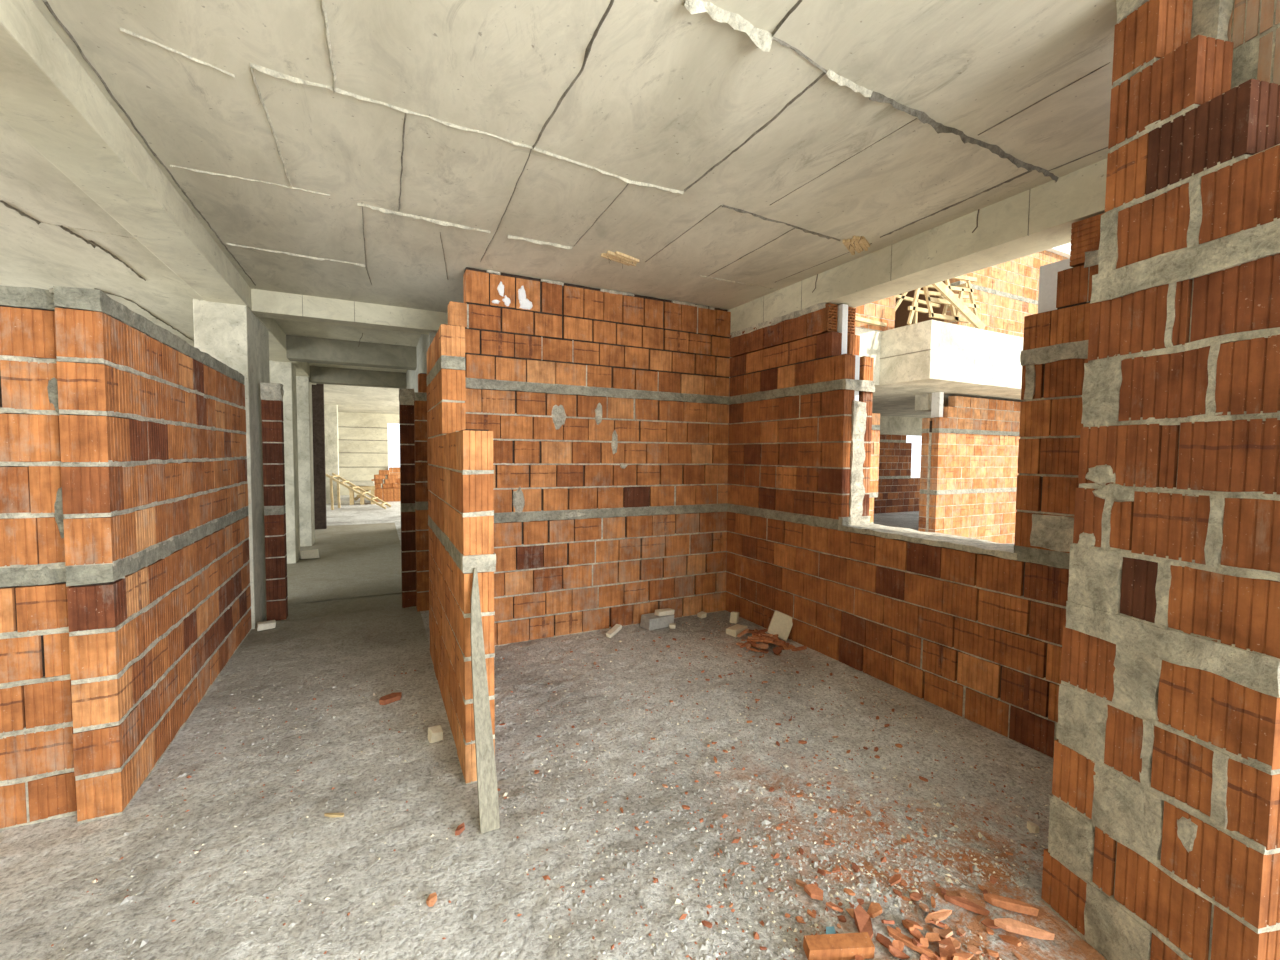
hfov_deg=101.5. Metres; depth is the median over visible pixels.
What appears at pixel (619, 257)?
plug
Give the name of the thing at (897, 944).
flake
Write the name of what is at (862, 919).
shard
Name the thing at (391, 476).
brick
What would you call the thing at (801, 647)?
shard
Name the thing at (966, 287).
trestle
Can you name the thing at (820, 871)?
chip
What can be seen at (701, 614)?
lump
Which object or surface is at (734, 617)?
lump
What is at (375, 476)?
brick
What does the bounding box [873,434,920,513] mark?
wall
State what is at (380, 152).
ceiling
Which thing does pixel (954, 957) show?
flake
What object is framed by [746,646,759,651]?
shard
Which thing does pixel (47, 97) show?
concrete beam
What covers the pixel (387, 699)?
shard
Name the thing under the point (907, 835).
chip
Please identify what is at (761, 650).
shard
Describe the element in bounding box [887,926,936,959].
shard
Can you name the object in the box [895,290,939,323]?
brace
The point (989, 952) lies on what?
chip
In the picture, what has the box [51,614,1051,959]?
rubble
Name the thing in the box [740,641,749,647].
shard
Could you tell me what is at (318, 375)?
concrete beam
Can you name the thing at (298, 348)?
concrete beam
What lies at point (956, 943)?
flake
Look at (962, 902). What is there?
shard
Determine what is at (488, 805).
plank
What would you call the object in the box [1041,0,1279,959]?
wall pillar
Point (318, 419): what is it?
wall
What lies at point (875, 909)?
shard
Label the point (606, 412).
wall
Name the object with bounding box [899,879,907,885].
chip
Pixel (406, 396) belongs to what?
pier
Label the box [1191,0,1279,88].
wall
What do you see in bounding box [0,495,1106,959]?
floor
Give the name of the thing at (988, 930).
chip
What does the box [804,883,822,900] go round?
shard
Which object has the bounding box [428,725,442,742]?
lump
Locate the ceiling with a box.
[0,0,1116,413]
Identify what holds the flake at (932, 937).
on the floor at (346, 614)
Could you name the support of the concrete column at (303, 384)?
on the floor at (346, 614)
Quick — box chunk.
[640,613,673,629]
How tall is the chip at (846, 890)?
0.009 m
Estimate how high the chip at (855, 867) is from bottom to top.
0.010 m
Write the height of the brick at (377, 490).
0.135 m
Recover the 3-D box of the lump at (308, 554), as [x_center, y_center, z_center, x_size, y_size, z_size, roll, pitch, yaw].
[-4.725,1.059,7.485,0.237,0.137,0.122,-2,4,-38]
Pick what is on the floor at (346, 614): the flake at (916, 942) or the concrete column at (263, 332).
the concrete column at (263, 332)
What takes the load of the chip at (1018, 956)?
on the floor at (346, 614)
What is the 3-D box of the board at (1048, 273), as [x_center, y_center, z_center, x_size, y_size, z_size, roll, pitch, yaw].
[1.773,-0.467,3.438,0.056,1.630,3.530,-1,3,-27]
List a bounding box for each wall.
[0,285,76,830]
[53,286,251,823]
[260,383,287,620]
[312,384,326,528]
[338,412,398,494]
[389,467,399,487]
[406,332,435,464]
[414,373,428,611]
[448,267,730,645]
[725,213,1103,758]
[725,338,732,591]
[855,250,1067,542]
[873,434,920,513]
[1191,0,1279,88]
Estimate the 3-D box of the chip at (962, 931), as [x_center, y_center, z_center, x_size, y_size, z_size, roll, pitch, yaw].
[1.014,1.422,1.645,0.019,0.008,0.021,1,3,17]
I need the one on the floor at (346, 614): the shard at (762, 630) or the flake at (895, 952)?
the flake at (895, 952)
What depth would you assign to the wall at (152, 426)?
2.36 m
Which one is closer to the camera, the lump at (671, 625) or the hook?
the hook
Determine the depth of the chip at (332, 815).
2.15 m
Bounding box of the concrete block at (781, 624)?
[767,610,792,640]
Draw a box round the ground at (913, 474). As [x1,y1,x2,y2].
[911,472,919,477]
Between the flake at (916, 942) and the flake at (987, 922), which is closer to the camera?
the flake at (916, 942)
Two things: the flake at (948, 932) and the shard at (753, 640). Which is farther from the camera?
the shard at (753, 640)
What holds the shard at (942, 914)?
on the floor at (346, 614)
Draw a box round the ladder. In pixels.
[326,473,390,509]
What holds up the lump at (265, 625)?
on the floor at (346, 614)
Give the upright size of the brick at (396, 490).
0.135 m
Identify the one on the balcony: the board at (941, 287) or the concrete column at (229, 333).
the board at (941, 287)
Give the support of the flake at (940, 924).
on the floor at (346, 614)
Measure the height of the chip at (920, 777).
0.012 m
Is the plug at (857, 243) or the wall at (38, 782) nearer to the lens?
the wall at (38, 782)
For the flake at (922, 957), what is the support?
on the floor at (346, 614)
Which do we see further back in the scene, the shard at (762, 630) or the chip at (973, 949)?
the shard at (762, 630)
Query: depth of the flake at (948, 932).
1.62 m
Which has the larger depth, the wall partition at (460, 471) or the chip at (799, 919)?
the wall partition at (460, 471)
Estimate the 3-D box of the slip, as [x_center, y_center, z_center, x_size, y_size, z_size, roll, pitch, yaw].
[0.215,1.155,4.570,0.172,0.055,0.072,-1,3,-33]
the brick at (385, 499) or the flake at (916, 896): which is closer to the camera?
the flake at (916, 896)
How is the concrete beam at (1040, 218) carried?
attached to the ceiling
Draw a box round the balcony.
[855,320,1023,417]
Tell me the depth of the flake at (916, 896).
1.77 m
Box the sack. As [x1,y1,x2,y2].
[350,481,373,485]
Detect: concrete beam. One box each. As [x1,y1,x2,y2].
[0,0,315,384]
[251,289,447,334]
[286,335,416,369]
[310,366,405,388]
[727,158,1106,334]
[880,394,948,435]
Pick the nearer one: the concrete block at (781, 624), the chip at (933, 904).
the chip at (933, 904)
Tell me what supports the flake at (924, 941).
on the floor at (346, 614)
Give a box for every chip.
[324,813,343,817]
[702,920,711,927]
[795,916,803,922]
[796,879,806,886]
[807,909,815,917]
[818,868,825,875]
[837,915,846,922]
[844,888,854,895]
[852,862,858,872]
[857,898,863,904]
[893,888,901,896]
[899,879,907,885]
[906,834,910,843]
[919,776,927,781]
[931,896,935,907]
[959,928,965,935]
[967,945,981,953]
[986,927,993,934]
[987,949,998,956]
[990,875,996,883]
[1015,953,1021,959]
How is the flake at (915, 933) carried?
on the floor at (346, 614)
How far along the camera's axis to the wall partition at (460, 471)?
2.62 m
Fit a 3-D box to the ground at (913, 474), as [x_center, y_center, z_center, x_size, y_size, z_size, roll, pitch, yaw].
[-0.017,1.848,0.090,120.000,0.001,120.000,-1,3,-27]
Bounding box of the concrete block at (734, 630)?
[726,624,747,636]
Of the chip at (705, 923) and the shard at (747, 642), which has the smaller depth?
the chip at (705, 923)
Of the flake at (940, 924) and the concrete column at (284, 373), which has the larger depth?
the concrete column at (284, 373)
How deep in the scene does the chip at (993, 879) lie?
1.85 m
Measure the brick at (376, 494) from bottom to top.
0.135 m
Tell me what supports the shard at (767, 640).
on the shard
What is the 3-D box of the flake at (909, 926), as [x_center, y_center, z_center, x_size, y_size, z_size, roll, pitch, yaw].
[0.846,1.404,1.651,0.024,0.036,0.063,0,3,-3]
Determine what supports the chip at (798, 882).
on the floor at (346, 614)
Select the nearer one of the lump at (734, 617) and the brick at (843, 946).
the brick at (843, 946)
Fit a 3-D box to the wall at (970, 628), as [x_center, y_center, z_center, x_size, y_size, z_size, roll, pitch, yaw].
[1.772,0.025,3.474,0.326,2.664,3.561,-1,3,-27]
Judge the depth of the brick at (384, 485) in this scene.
16.27 m
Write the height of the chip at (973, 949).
0.009 m
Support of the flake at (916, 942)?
on the shard at (897, 935)
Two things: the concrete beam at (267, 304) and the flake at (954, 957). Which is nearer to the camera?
the flake at (954, 957)
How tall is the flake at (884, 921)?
0.031 m
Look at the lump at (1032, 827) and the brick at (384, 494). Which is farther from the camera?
the brick at (384, 494)
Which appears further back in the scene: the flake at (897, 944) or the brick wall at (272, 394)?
the brick wall at (272, 394)
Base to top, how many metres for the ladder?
0.948 m
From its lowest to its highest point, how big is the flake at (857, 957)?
0.014 m
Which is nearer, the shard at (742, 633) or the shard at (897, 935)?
the shard at (897, 935)
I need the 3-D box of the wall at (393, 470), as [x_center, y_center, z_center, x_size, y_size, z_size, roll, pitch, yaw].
[-8.168,0.011,19.340,2.001,0.960,0.126,-1,3,-27]
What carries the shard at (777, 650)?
on the floor at (346, 614)
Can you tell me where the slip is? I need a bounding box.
[654,608,674,615]
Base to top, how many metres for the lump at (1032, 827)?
0.030 m
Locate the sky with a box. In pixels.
[1046,243,1070,257]
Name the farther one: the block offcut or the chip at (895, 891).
the block offcut
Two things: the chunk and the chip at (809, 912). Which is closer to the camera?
the chip at (809, 912)
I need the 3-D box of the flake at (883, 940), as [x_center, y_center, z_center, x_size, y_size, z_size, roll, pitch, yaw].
[0.751,1.415,1.604,0.026,0.021,0.063,-1,3,-30]
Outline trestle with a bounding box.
[905,275,978,324]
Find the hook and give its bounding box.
[972,209,978,232]
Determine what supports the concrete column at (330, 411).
on the floor at (346, 614)
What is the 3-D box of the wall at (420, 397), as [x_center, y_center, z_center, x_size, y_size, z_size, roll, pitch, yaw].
[-1.711,0.121,5.127,0.906,2.244,0.137,-1,3,-27]
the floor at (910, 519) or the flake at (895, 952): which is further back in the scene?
the floor at (910, 519)
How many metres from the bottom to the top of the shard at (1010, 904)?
0.031 m
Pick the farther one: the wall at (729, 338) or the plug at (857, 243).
the wall at (729, 338)
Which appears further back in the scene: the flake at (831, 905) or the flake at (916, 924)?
the flake at (831, 905)
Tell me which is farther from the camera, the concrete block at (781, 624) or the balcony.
the balcony
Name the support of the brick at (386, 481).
on the brick at (384, 485)
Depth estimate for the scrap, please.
1.64 m
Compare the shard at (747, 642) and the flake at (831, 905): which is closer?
the flake at (831, 905)
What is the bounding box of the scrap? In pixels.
[826,926,835,933]
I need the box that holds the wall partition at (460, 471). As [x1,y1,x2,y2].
[426,324,495,784]
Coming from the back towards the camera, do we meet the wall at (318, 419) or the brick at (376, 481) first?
the brick at (376, 481)
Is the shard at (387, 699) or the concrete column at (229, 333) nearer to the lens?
the shard at (387, 699)
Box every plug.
[601,250,638,268]
[842,236,869,254]
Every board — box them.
[837,258,1072,400]
[855,316,886,326]
[932,281,984,329]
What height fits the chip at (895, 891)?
0.009 m
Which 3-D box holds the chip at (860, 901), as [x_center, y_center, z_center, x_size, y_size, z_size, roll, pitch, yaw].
[0.742,1.420,1.761,0.022,0.010,0.018,2,3,28]
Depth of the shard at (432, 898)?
1.74 m
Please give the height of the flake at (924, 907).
0.025 m
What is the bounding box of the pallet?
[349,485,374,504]
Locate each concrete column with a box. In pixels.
[193,299,265,628]
[258,319,269,614]
[269,360,299,563]
[296,376,314,546]
[324,404,338,503]
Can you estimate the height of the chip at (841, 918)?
0.010 m
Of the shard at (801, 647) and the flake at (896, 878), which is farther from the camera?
the shard at (801, 647)
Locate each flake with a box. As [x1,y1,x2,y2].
[826,902,842,911]
[846,909,853,917]
[855,955,863,959]
[877,933,892,948]
[881,919,894,923]
[889,873,900,885]
[889,945,909,958]
[892,940,903,950]
[902,920,914,930]
[906,919,922,929]
[908,928,923,939]
[910,892,921,900]
[912,938,922,945]
[919,902,928,911]
[919,938,928,947]
[919,954,926,959]
[925,933,940,941]
[932,922,945,927]
[932,927,944,936]
[940,928,952,938]
[949,937,960,948]
[952,952,973,959]
[953,956,964,959]
[981,918,999,928]
[998,935,1020,946]
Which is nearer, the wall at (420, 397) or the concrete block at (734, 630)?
the concrete block at (734, 630)
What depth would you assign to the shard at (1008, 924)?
1.63 m
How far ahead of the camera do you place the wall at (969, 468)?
9.00 m
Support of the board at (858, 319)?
on the wall at (969, 468)
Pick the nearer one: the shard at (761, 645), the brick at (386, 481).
the shard at (761, 645)
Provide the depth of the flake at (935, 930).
1.64 m
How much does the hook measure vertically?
0.155 m
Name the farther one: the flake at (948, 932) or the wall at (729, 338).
the wall at (729, 338)
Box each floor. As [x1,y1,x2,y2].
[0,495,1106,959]
[873,511,918,530]
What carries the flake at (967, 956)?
on the floor at (346, 614)
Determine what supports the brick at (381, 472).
on the brick at (375, 476)
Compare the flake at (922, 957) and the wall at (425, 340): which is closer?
the flake at (922, 957)
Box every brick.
[371,479,382,483]
[374,475,384,478]
[374,488,382,492]
[375,493,382,496]
[379,470,389,474]
[382,483,392,487]
[383,488,392,492]
[383,493,392,496]
[383,497,393,501]
[384,479,394,483]
[387,474,397,478]
[394,488,399,492]
[803,932,874,959]
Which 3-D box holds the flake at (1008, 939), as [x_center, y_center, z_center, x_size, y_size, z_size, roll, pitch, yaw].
[1.138,1.414,1.610,0.024,0.032,0.064,-1,3,-29]
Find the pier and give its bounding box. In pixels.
[399,388,415,607]
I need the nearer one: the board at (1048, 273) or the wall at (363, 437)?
the board at (1048, 273)
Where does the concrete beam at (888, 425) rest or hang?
attached to the balcony
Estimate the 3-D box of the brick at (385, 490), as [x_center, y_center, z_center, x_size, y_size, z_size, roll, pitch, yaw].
[-7.825,0.326,16.254,0.290,0.135,0.190,-1,3,-26]
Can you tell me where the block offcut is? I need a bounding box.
[606,624,621,637]
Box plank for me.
[470,568,499,833]
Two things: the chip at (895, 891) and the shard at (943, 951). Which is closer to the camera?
the shard at (943, 951)
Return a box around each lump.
[257,620,275,630]
[300,549,318,558]
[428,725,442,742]
[669,623,675,628]
[697,611,706,617]
[730,612,738,622]
[1027,821,1038,832]
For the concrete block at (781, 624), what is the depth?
4.24 m
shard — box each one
[379,692,401,704]
[426,892,436,906]
[455,822,464,835]
[737,629,748,636]
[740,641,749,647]
[746,639,758,641]
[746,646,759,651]
[753,629,767,633]
[756,643,768,648]
[759,636,772,642]
[760,649,768,652]
[772,647,781,654]
[792,645,806,650]
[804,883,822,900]
[854,904,872,938]
[867,902,881,918]
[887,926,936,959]
[925,909,951,922]
[939,937,955,959]
[944,895,989,915]
[983,893,1038,915]
[994,918,1054,939]

